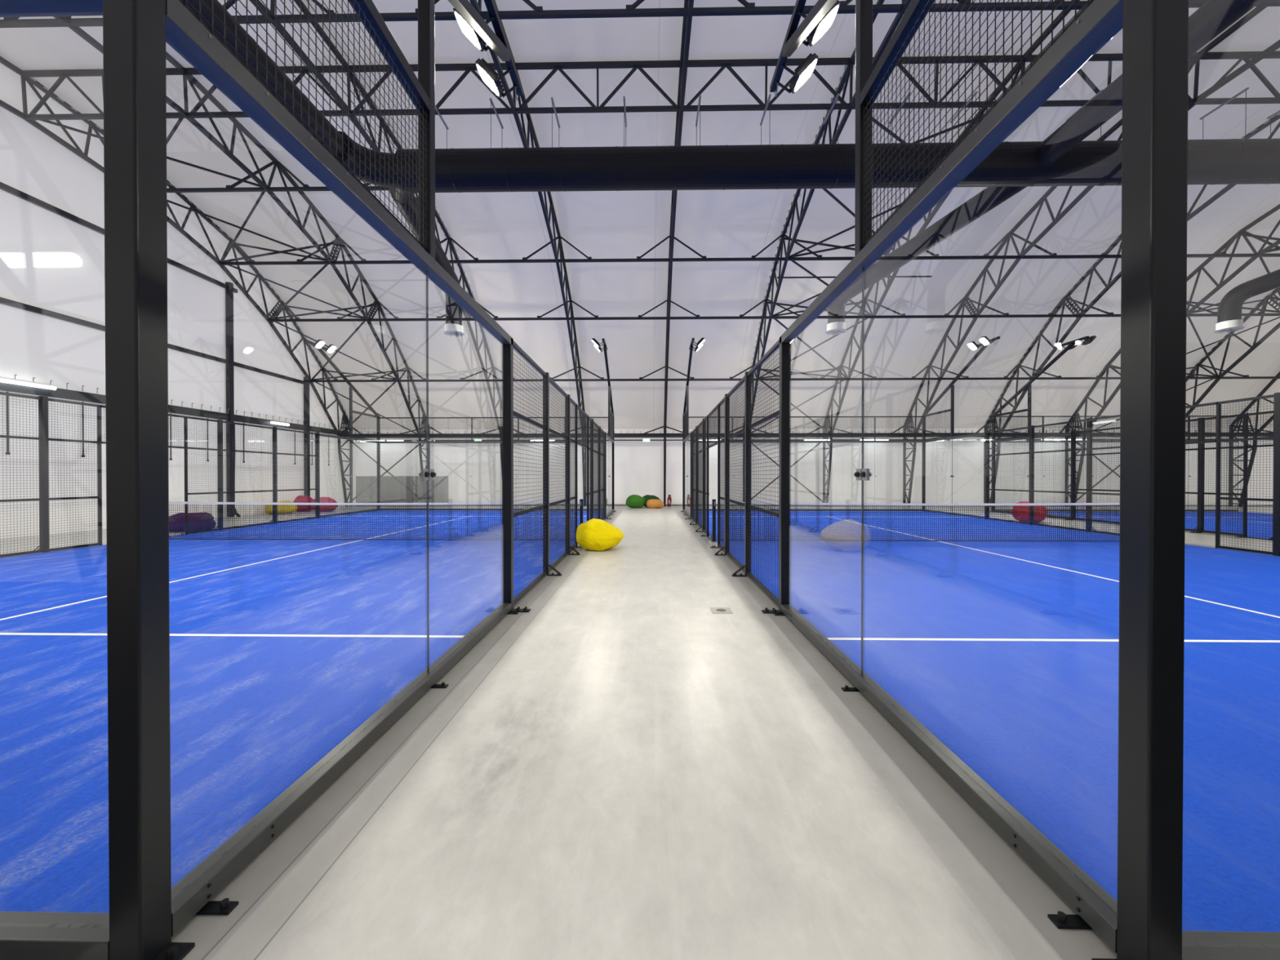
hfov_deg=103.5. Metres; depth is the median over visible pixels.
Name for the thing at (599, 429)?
fence post
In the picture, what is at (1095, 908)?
frame rail
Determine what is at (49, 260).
wall
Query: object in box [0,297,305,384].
rail
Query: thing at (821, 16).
floodlight pole
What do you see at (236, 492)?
mesh fence
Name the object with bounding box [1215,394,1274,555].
mesh fence
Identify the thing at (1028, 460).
glass screen
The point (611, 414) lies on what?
mesh fence
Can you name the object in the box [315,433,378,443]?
frame rail
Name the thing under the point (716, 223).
ceiling
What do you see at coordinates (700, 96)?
hanger
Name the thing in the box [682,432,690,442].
frame rail
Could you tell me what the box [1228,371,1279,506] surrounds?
roof truss
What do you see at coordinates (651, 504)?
bean bag
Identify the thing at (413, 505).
screen
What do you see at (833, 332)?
diffuser
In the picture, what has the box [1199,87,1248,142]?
hanger
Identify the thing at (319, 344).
floodlight pole
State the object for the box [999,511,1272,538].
turf
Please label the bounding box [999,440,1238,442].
rail
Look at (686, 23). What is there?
roof truss
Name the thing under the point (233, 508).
fence post
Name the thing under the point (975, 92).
hanger
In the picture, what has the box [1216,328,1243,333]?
diffuser
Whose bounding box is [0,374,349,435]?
rail
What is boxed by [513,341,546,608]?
mesh fence
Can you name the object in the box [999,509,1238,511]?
rail
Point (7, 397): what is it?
strap
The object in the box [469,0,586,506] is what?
roof truss
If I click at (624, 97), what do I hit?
hanger
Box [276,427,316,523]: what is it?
mesh fence
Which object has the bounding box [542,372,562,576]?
fence post
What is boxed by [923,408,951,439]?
mesh fence
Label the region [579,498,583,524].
net post
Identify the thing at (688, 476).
glass screen
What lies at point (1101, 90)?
hanger
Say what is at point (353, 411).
mesh fence
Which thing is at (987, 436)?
fence post
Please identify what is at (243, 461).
strap
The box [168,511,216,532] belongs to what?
bean bag
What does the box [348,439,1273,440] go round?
cable tray
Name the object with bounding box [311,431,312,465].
strap
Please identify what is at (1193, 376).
purlin
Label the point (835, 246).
cross bracing
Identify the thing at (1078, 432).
mesh fence
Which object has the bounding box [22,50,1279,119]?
girder
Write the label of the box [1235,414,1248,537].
fence post
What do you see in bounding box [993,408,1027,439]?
mesh fence
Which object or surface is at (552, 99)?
hanger
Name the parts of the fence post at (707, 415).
post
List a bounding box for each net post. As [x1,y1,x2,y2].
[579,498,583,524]
[706,499,715,542]
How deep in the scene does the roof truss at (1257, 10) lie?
17.60 m
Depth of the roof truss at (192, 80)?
16.13 m
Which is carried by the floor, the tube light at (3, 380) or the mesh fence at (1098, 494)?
the mesh fence at (1098, 494)
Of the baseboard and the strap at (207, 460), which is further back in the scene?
the baseboard
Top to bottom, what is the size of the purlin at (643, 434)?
0.599 m
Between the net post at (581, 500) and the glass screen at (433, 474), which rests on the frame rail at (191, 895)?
the glass screen at (433, 474)
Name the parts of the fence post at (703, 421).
post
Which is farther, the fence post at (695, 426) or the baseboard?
the baseboard
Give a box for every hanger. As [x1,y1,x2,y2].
[435,105,448,148]
[489,97,503,151]
[551,97,559,151]
[622,96,626,150]
[695,94,701,149]
[760,93,771,144]
[822,93,839,147]
[888,92,911,142]
[950,91,977,123]
[1066,89,1102,144]
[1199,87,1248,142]
[1266,110,1279,138]
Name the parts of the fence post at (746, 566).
plate, post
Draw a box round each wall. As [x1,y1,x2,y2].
[0,62,349,538]
[349,427,1273,505]
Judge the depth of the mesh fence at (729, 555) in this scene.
8.47 m
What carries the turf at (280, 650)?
on the floor
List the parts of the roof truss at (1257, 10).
haunch plate, splice plate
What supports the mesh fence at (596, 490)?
on the floor
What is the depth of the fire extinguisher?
24.87 m
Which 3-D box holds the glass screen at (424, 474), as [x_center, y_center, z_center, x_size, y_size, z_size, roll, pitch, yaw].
[-1.505,-0.049,2.556,0.070,2.815,1.948,0,0,1]
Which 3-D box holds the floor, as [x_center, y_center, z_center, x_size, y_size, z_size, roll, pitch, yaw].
[9.120,1.529,10.697,49.160,0.250,30.060,0,0,1]
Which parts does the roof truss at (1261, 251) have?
haunch plate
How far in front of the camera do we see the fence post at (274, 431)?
15.69 m
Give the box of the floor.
[0,505,1273,959]
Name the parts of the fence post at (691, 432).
post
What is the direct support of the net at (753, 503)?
attached to the net post at (713, 538)
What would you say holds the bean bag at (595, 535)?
on the floor
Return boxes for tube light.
[0,377,56,390]
[270,420,289,426]
[386,439,403,440]
[804,439,830,440]
[860,439,888,440]
[1044,438,1065,439]
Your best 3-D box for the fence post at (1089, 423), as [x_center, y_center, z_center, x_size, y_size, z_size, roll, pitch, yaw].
[11.923,-0.123,13.284,0.270,3.020,0.100,0,0,1]
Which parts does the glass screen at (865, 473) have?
clamp knob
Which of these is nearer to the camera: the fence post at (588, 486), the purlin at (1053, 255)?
the fence post at (588, 486)
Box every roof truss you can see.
[0,56,352,506]
[53,16,430,502]
[248,0,502,474]
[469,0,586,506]
[663,0,693,506]
[742,0,911,502]
[822,0,1079,506]
[902,6,1279,506]
[983,112,1279,503]
[1064,204,1279,506]
[1186,287,1279,417]
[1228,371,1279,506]
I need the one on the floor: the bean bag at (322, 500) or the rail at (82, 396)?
the bean bag at (322, 500)
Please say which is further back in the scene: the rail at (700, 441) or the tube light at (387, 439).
the tube light at (387, 439)
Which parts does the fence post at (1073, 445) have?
post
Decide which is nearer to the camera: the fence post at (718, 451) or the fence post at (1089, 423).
the fence post at (718, 451)
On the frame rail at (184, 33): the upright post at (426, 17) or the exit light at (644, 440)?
the upright post at (426, 17)
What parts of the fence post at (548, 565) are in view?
post, plate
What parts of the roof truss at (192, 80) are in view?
splice plate, splice plate, haunch plate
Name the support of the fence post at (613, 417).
on the floor
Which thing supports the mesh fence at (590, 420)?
on the floor
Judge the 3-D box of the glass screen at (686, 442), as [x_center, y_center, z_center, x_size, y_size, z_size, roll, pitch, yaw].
[1.850,-0.168,20.448,0.070,2.815,1.948,0,0,1]
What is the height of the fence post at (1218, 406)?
2.980 m
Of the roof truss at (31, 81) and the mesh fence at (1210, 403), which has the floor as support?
the roof truss at (31, 81)
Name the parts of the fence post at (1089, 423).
post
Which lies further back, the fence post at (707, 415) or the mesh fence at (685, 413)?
the mesh fence at (685, 413)
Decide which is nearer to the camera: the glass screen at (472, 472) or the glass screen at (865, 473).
the glass screen at (865, 473)
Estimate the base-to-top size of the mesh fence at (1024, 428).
2.996 m
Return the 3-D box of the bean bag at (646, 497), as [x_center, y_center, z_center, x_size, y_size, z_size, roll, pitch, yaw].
[0.534,1.016,24.608,1.031,0.592,0.678,0,0,-5]
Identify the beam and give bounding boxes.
[348,430,1273,440]
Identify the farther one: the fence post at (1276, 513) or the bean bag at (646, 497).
the bean bag at (646, 497)
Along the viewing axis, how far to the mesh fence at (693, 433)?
16.48 m
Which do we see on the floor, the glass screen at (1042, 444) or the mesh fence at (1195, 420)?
the mesh fence at (1195, 420)
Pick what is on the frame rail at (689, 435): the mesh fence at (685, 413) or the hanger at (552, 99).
the mesh fence at (685, 413)
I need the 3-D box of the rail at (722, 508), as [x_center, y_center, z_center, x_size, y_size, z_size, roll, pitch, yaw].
[6.918,1.271,21.388,10.000,0.075,0.100,0,0,1]
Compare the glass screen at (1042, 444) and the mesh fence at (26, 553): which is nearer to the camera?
the mesh fence at (26, 553)
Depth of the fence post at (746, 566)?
7.43 m
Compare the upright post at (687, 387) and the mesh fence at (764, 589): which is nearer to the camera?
the mesh fence at (764, 589)
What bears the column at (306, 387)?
on the floor
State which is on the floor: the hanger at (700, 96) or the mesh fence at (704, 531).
the mesh fence at (704, 531)
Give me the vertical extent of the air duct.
2.955 m
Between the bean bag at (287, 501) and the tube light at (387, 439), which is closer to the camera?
the bean bag at (287, 501)
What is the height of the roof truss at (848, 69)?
11.330 m
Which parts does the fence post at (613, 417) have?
post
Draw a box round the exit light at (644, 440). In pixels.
[642,438,649,442]
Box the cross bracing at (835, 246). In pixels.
[752,114,984,502]
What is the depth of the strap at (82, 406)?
13.62 m
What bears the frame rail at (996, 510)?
on the floor
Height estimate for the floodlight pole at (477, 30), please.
2.184 m
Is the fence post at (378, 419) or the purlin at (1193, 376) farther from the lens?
the purlin at (1193, 376)
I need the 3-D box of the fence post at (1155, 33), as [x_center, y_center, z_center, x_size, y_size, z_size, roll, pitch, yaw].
[1.470,-0.544,1.473,0.197,4.020,0.100,0,0,1]
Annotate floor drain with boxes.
[710,607,733,613]
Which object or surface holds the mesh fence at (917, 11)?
on the frame rail at (1102, 20)
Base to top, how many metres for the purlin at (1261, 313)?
1.015 m
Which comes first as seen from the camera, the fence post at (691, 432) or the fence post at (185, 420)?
the fence post at (185, 420)
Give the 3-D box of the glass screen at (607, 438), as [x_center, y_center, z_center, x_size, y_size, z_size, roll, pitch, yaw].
[-1.207,-0.156,18.553,0.070,2.815,1.948,0,0,1]
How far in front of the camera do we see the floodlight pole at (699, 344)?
17.98 m
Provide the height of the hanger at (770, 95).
1.288 m
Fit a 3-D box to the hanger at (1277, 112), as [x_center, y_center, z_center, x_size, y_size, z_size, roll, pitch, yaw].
[15.223,-8.147,11.759,0.040,1.288,0.980,0,0,1]
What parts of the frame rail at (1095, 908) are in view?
foot plate, foot plate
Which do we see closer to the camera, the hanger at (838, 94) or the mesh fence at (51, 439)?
the mesh fence at (51, 439)
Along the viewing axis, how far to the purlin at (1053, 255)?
17.61 m
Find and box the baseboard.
[464,504,1273,506]
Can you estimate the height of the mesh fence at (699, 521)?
2.996 m
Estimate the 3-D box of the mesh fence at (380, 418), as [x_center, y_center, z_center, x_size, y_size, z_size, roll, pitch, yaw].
[-6.201,-2.175,21.613,10.000,1.032,0.054,0,0,1]
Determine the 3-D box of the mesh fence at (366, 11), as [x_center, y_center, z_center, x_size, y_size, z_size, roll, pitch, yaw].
[-1.505,-2.075,2.521,0.085,1.072,1.905,0,0,1]
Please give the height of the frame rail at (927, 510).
0.100 m
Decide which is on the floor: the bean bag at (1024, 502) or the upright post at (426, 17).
the bean bag at (1024, 502)
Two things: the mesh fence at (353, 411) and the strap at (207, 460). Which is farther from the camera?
the mesh fence at (353, 411)
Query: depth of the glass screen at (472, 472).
21.65 m
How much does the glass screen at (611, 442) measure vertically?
2.815 m
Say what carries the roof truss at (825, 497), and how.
on the floor
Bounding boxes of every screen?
[355,505,413,506]
[413,505,448,506]
[418,270,430,672]
[427,280,435,672]
[471,471,517,507]
[606,437,609,514]
[609,440,613,511]
[684,440,687,511]
[686,436,690,515]
[827,442,875,482]
[853,267,862,585]
[859,266,871,675]
[951,439,954,503]
[1027,460,1029,483]
[1042,444,1043,478]
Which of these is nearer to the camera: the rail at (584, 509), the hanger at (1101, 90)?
the hanger at (1101, 90)
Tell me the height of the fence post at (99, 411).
2.980 m
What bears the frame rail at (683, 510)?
on the floor
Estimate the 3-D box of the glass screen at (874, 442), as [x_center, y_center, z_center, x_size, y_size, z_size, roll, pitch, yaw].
[8.918,-0.174,21.341,1.995,2.815,0.060,0,0,1]
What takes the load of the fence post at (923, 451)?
on the floor
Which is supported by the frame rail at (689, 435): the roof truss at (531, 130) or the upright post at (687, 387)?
the upright post at (687, 387)
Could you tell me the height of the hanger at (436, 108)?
1.288 m
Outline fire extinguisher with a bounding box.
[667,494,671,506]
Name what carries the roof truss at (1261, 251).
on the floor
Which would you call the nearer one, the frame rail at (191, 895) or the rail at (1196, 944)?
the rail at (1196, 944)
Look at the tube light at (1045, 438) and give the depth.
24.76 m
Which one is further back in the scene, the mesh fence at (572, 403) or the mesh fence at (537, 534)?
the mesh fence at (572, 403)
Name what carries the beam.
attached to the roof truss at (31, 81)
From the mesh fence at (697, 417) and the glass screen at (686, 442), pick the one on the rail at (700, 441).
the mesh fence at (697, 417)
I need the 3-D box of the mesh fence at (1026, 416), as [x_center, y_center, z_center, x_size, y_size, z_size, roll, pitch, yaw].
[19.917,-2.171,21.127,10.000,1.032,0.054,0,0,1]
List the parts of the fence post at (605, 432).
post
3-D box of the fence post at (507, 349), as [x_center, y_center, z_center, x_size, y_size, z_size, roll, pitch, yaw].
[-1.354,-0.056,5.530,0.290,2.990,0.100,0,0,1]
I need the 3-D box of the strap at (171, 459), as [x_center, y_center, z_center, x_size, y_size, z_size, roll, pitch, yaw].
[-14.995,-1.382,16.127,0.035,1.500,0.060,0,0,1]
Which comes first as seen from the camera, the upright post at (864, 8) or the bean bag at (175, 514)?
the upright post at (864, 8)
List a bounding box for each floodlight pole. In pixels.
[305,339,380,417]
[448,0,523,100]
[591,337,613,414]
[682,337,705,417]
[769,0,839,97]
[922,336,999,416]
[991,335,1096,416]
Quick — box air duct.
[183,0,1279,337]
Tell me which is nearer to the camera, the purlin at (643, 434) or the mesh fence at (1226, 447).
the mesh fence at (1226, 447)
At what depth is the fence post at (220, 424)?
13.69 m
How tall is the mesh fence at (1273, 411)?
0.820 m
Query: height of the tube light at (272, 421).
0.117 m
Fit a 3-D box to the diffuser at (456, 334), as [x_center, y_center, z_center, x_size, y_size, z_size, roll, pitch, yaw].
[-6.332,-4.964,17.183,0.556,0.050,0.556,0,0,24]
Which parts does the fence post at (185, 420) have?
post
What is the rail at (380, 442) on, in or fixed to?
attached to the fence post at (378, 419)
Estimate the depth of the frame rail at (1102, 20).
2.12 m
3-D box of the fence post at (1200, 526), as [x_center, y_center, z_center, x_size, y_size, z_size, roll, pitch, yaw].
[14.614,-0.123,13.234,0.270,3.020,0.100,0,0,1]
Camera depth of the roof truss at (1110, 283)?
20.11 m
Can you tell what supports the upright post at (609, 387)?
on the frame rail at (607, 435)
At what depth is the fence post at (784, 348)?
5.43 m
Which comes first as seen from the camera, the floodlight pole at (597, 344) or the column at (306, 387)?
the floodlight pole at (597, 344)
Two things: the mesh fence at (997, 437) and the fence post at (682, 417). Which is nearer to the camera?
the mesh fence at (997, 437)
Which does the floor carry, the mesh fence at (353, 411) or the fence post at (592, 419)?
the fence post at (592, 419)
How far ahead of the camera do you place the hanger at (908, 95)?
11.91 m
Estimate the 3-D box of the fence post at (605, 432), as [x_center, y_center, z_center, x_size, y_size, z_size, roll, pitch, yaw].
[-1.131,-0.151,17.527,0.290,3.020,0.100,0,0,1]
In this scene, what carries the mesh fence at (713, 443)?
attached to the fence post at (718, 451)
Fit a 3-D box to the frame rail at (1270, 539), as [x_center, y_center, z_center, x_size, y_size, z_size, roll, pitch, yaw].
[14.688,0.918,11.605,0.120,0.960,1.068,0,0,1]
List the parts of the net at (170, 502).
cord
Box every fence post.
[34,395,48,552]
[97,406,102,545]
[102,0,195,959]
[181,417,187,534]
[213,419,223,530]
[231,423,239,517]
[271,426,277,523]
[315,432,319,518]
[377,417,380,507]
[502,337,530,612]
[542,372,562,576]
[564,394,580,555]
[574,404,581,547]
[586,415,589,520]
[590,418,593,519]
[597,426,601,519]
[604,431,611,519]
[613,417,615,511]
[682,417,684,509]
[684,431,693,519]
[688,426,698,524]
[695,418,705,532]
[700,415,709,536]
[710,404,719,547]
[714,393,729,555]
[731,371,751,577]
[761,337,791,613]
[921,417,925,511]
[984,431,989,519]
[991,416,995,511]
[1029,425,1035,524]
[1064,431,1075,519]
[1085,417,1095,532]
[1091,0,1188,959]
[1189,417,1204,533]
[1215,404,1221,548]
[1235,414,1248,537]
[1272,392,1279,555]
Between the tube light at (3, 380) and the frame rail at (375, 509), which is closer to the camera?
the tube light at (3, 380)
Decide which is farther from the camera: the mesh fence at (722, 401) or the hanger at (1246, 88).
the hanger at (1246, 88)
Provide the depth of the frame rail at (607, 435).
19.34 m
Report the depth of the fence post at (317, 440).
17.67 m
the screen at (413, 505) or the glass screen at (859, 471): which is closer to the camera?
the glass screen at (859, 471)
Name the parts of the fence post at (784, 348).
plate, post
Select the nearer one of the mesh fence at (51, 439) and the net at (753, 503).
the mesh fence at (51, 439)
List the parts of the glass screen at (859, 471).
clamp knob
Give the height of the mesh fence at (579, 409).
0.820 m
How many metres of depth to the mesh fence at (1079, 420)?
14.22 m
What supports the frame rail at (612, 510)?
on the floor
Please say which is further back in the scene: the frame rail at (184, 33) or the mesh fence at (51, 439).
the mesh fence at (51, 439)
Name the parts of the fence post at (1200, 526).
post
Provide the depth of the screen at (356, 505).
24.98 m
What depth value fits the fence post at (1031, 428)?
15.24 m
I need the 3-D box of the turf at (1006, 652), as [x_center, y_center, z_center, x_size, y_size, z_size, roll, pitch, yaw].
[6.732,1.389,11.390,10.020,0.020,19.920,0,0,1]
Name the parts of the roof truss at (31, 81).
splice plate, haunch plate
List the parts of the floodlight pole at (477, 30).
arm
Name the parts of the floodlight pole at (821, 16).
arm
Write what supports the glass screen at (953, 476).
on the frame rail at (927, 510)
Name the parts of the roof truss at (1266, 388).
haunch plate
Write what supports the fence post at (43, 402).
on the floor
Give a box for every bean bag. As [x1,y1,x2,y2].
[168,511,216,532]
[265,500,297,514]
[293,495,312,511]
[311,497,337,511]
[576,518,623,551]
[625,494,644,507]
[642,494,661,506]
[645,499,664,508]
[1012,501,1047,521]
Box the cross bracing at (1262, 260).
[1075,233,1279,501]
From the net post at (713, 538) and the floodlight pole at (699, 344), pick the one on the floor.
the net post at (713, 538)
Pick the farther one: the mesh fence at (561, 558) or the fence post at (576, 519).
the fence post at (576, 519)
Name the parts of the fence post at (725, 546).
post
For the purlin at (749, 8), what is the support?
attached to the roof truss at (31, 81)
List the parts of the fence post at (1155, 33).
plate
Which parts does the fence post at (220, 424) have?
post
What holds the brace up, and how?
attached to the roof truss at (31, 81)
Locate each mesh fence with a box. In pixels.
[0,391,42,558]
[48,398,100,551]
[99,404,187,448]
[177,0,430,251]
[187,416,219,534]
[222,421,274,529]
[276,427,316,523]
[352,410,378,440]
[379,417,608,440]
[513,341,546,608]
[549,377,568,573]
[569,397,576,552]
[577,404,587,448]
[586,416,592,519]
[593,421,599,519]
[600,428,605,520]
[610,410,613,439]
[683,409,686,439]
[688,416,923,440]
[690,428,695,523]
[696,421,702,530]
[702,416,709,535]
[707,403,720,448]
[718,396,724,553]
[725,376,744,573]
[746,338,779,608]
[860,0,1094,248]
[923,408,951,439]
[987,426,1029,524]
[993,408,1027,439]
[995,415,1236,439]
[1031,418,1086,531]
[1073,426,1119,524]
[1089,414,1119,536]
[1185,402,1216,444]
[1185,418,1197,532]
[1201,413,1246,536]
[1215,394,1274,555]
[1246,410,1274,447]
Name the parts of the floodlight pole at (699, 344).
arm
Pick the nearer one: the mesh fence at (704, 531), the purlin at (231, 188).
the mesh fence at (704, 531)
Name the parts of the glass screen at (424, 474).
clamp knob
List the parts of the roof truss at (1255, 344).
splice plate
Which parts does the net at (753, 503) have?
cord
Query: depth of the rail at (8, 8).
1.55 m
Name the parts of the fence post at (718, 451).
post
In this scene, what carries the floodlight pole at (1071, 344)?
on the fence post at (993, 420)
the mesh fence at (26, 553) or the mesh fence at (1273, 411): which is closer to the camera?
the mesh fence at (26, 553)
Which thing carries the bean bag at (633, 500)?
on the floor
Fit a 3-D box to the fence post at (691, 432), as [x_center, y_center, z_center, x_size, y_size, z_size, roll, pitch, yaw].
[1.700,-0.151,17.475,0.290,3.020,0.100,0,0,1]
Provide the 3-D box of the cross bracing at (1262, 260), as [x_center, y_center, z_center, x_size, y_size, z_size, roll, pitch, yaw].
[23.110,-3.849,18.213,4.032,10.244,13.167,0,0,1]
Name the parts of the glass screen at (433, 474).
clamp knob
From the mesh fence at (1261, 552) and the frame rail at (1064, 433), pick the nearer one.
the mesh fence at (1261, 552)
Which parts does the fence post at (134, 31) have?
plate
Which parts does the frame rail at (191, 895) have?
foot plate, foot plate, foot plate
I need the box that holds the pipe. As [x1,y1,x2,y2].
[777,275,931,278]
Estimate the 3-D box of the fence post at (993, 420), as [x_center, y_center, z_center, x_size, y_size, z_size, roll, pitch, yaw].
[14.841,-0.676,21.227,0.197,4.020,0.100,0,0,1]
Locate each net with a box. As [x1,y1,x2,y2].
[168,501,578,540]
[716,502,1119,541]
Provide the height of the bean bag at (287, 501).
0.522 m
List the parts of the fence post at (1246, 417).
post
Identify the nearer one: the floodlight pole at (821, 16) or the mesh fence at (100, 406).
the floodlight pole at (821, 16)
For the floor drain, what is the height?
0.006 m
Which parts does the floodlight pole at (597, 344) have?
arm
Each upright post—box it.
[349,386,352,437]
[417,0,435,259]
[608,386,610,436]
[686,386,688,436]
[854,0,872,256]
[950,384,954,436]
[1027,384,1031,436]
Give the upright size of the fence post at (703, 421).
3.020 m
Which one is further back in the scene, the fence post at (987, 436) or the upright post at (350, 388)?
the upright post at (350, 388)
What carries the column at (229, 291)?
on the floor
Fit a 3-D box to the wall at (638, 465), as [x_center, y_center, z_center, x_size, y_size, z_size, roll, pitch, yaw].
[9.395,-0.654,25.410,48.560,3.920,0.001,0,0,1]
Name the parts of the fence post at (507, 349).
post, plate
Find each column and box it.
[225,281,234,516]
[303,376,310,497]
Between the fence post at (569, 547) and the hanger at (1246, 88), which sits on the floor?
the fence post at (569, 547)
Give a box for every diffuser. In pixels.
[444,331,462,337]
[827,329,844,335]
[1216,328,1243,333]
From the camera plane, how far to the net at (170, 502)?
11.64 m
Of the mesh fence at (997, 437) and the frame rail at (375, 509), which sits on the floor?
the frame rail at (375, 509)
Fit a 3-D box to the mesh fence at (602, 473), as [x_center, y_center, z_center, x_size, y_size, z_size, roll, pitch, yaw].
[-1.235,-0.134,16.529,0.050,2.996,2.000,0,0,1]
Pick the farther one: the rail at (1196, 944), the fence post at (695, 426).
the fence post at (695, 426)
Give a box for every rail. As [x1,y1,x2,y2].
[0,0,102,17]
[0,182,237,293]
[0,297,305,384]
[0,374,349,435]
[0,911,109,959]
[165,0,513,344]
[171,603,518,936]
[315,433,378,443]
[320,508,379,517]
[378,440,602,443]
[379,508,595,511]
[605,433,613,443]
[606,508,616,517]
[680,509,690,518]
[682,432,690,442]
[700,440,923,443]
[705,508,923,511]
[773,604,1117,952]
[779,0,1123,342]
[923,432,990,442]
[923,509,984,519]
[992,509,1069,518]
[993,431,1075,442]
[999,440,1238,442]
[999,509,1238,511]
[1182,930,1279,959]
[1248,537,1272,540]
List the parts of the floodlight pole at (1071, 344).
arm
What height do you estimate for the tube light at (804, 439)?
0.117 m
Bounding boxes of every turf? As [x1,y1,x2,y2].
[0,510,595,912]
[699,511,1279,932]
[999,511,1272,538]
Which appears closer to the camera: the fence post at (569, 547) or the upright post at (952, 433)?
the fence post at (569, 547)
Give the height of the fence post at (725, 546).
3.020 m
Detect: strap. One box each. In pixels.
[5,391,10,454]
[81,401,84,457]
[169,413,172,460]
[206,417,208,461]
[242,422,244,462]
[293,429,296,464]
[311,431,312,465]
[328,437,329,465]
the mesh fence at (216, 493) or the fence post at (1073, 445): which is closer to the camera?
the mesh fence at (216, 493)
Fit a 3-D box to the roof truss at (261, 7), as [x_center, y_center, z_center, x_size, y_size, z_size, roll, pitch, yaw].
[-7.030,-4.253,10.959,0.237,11.330,29.400,0,0,1]
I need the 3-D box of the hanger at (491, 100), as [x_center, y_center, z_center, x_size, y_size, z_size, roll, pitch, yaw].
[-3.434,-8.149,12.106,0.040,1.288,0.980,0,0,1]
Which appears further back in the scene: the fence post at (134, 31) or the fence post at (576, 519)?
the fence post at (576, 519)
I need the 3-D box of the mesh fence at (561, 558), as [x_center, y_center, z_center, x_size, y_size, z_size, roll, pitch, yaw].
[-1.383,-0.081,8.531,0.050,2.996,2.000,0,0,1]
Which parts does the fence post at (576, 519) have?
post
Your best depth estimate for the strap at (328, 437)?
24.06 m
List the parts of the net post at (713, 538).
post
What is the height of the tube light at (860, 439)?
0.117 m
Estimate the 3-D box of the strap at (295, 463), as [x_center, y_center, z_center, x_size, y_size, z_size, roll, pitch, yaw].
[-14.890,-1.420,21.776,0.035,1.500,0.060,0,0,1]
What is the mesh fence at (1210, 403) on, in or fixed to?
attached to the fence post at (1218, 406)
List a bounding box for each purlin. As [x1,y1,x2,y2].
[0,0,1279,27]
[166,160,388,192]
[220,230,1279,265]
[268,295,1279,321]
[310,364,1279,382]
[339,425,1273,436]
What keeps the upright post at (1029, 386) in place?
on the frame rail at (1064, 433)
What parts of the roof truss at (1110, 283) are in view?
haunch plate, splice plate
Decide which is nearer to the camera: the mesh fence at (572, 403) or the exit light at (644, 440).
the mesh fence at (572, 403)
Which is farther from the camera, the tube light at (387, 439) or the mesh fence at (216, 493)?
the tube light at (387, 439)
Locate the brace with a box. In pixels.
[26,113,424,502]
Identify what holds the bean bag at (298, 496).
on the floor
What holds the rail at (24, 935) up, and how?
on the floor
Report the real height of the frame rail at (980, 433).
0.085 m
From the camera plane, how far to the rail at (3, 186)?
13.35 m
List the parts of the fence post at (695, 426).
post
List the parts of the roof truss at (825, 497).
haunch plate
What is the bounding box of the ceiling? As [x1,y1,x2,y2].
[0,0,1279,429]
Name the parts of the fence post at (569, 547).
post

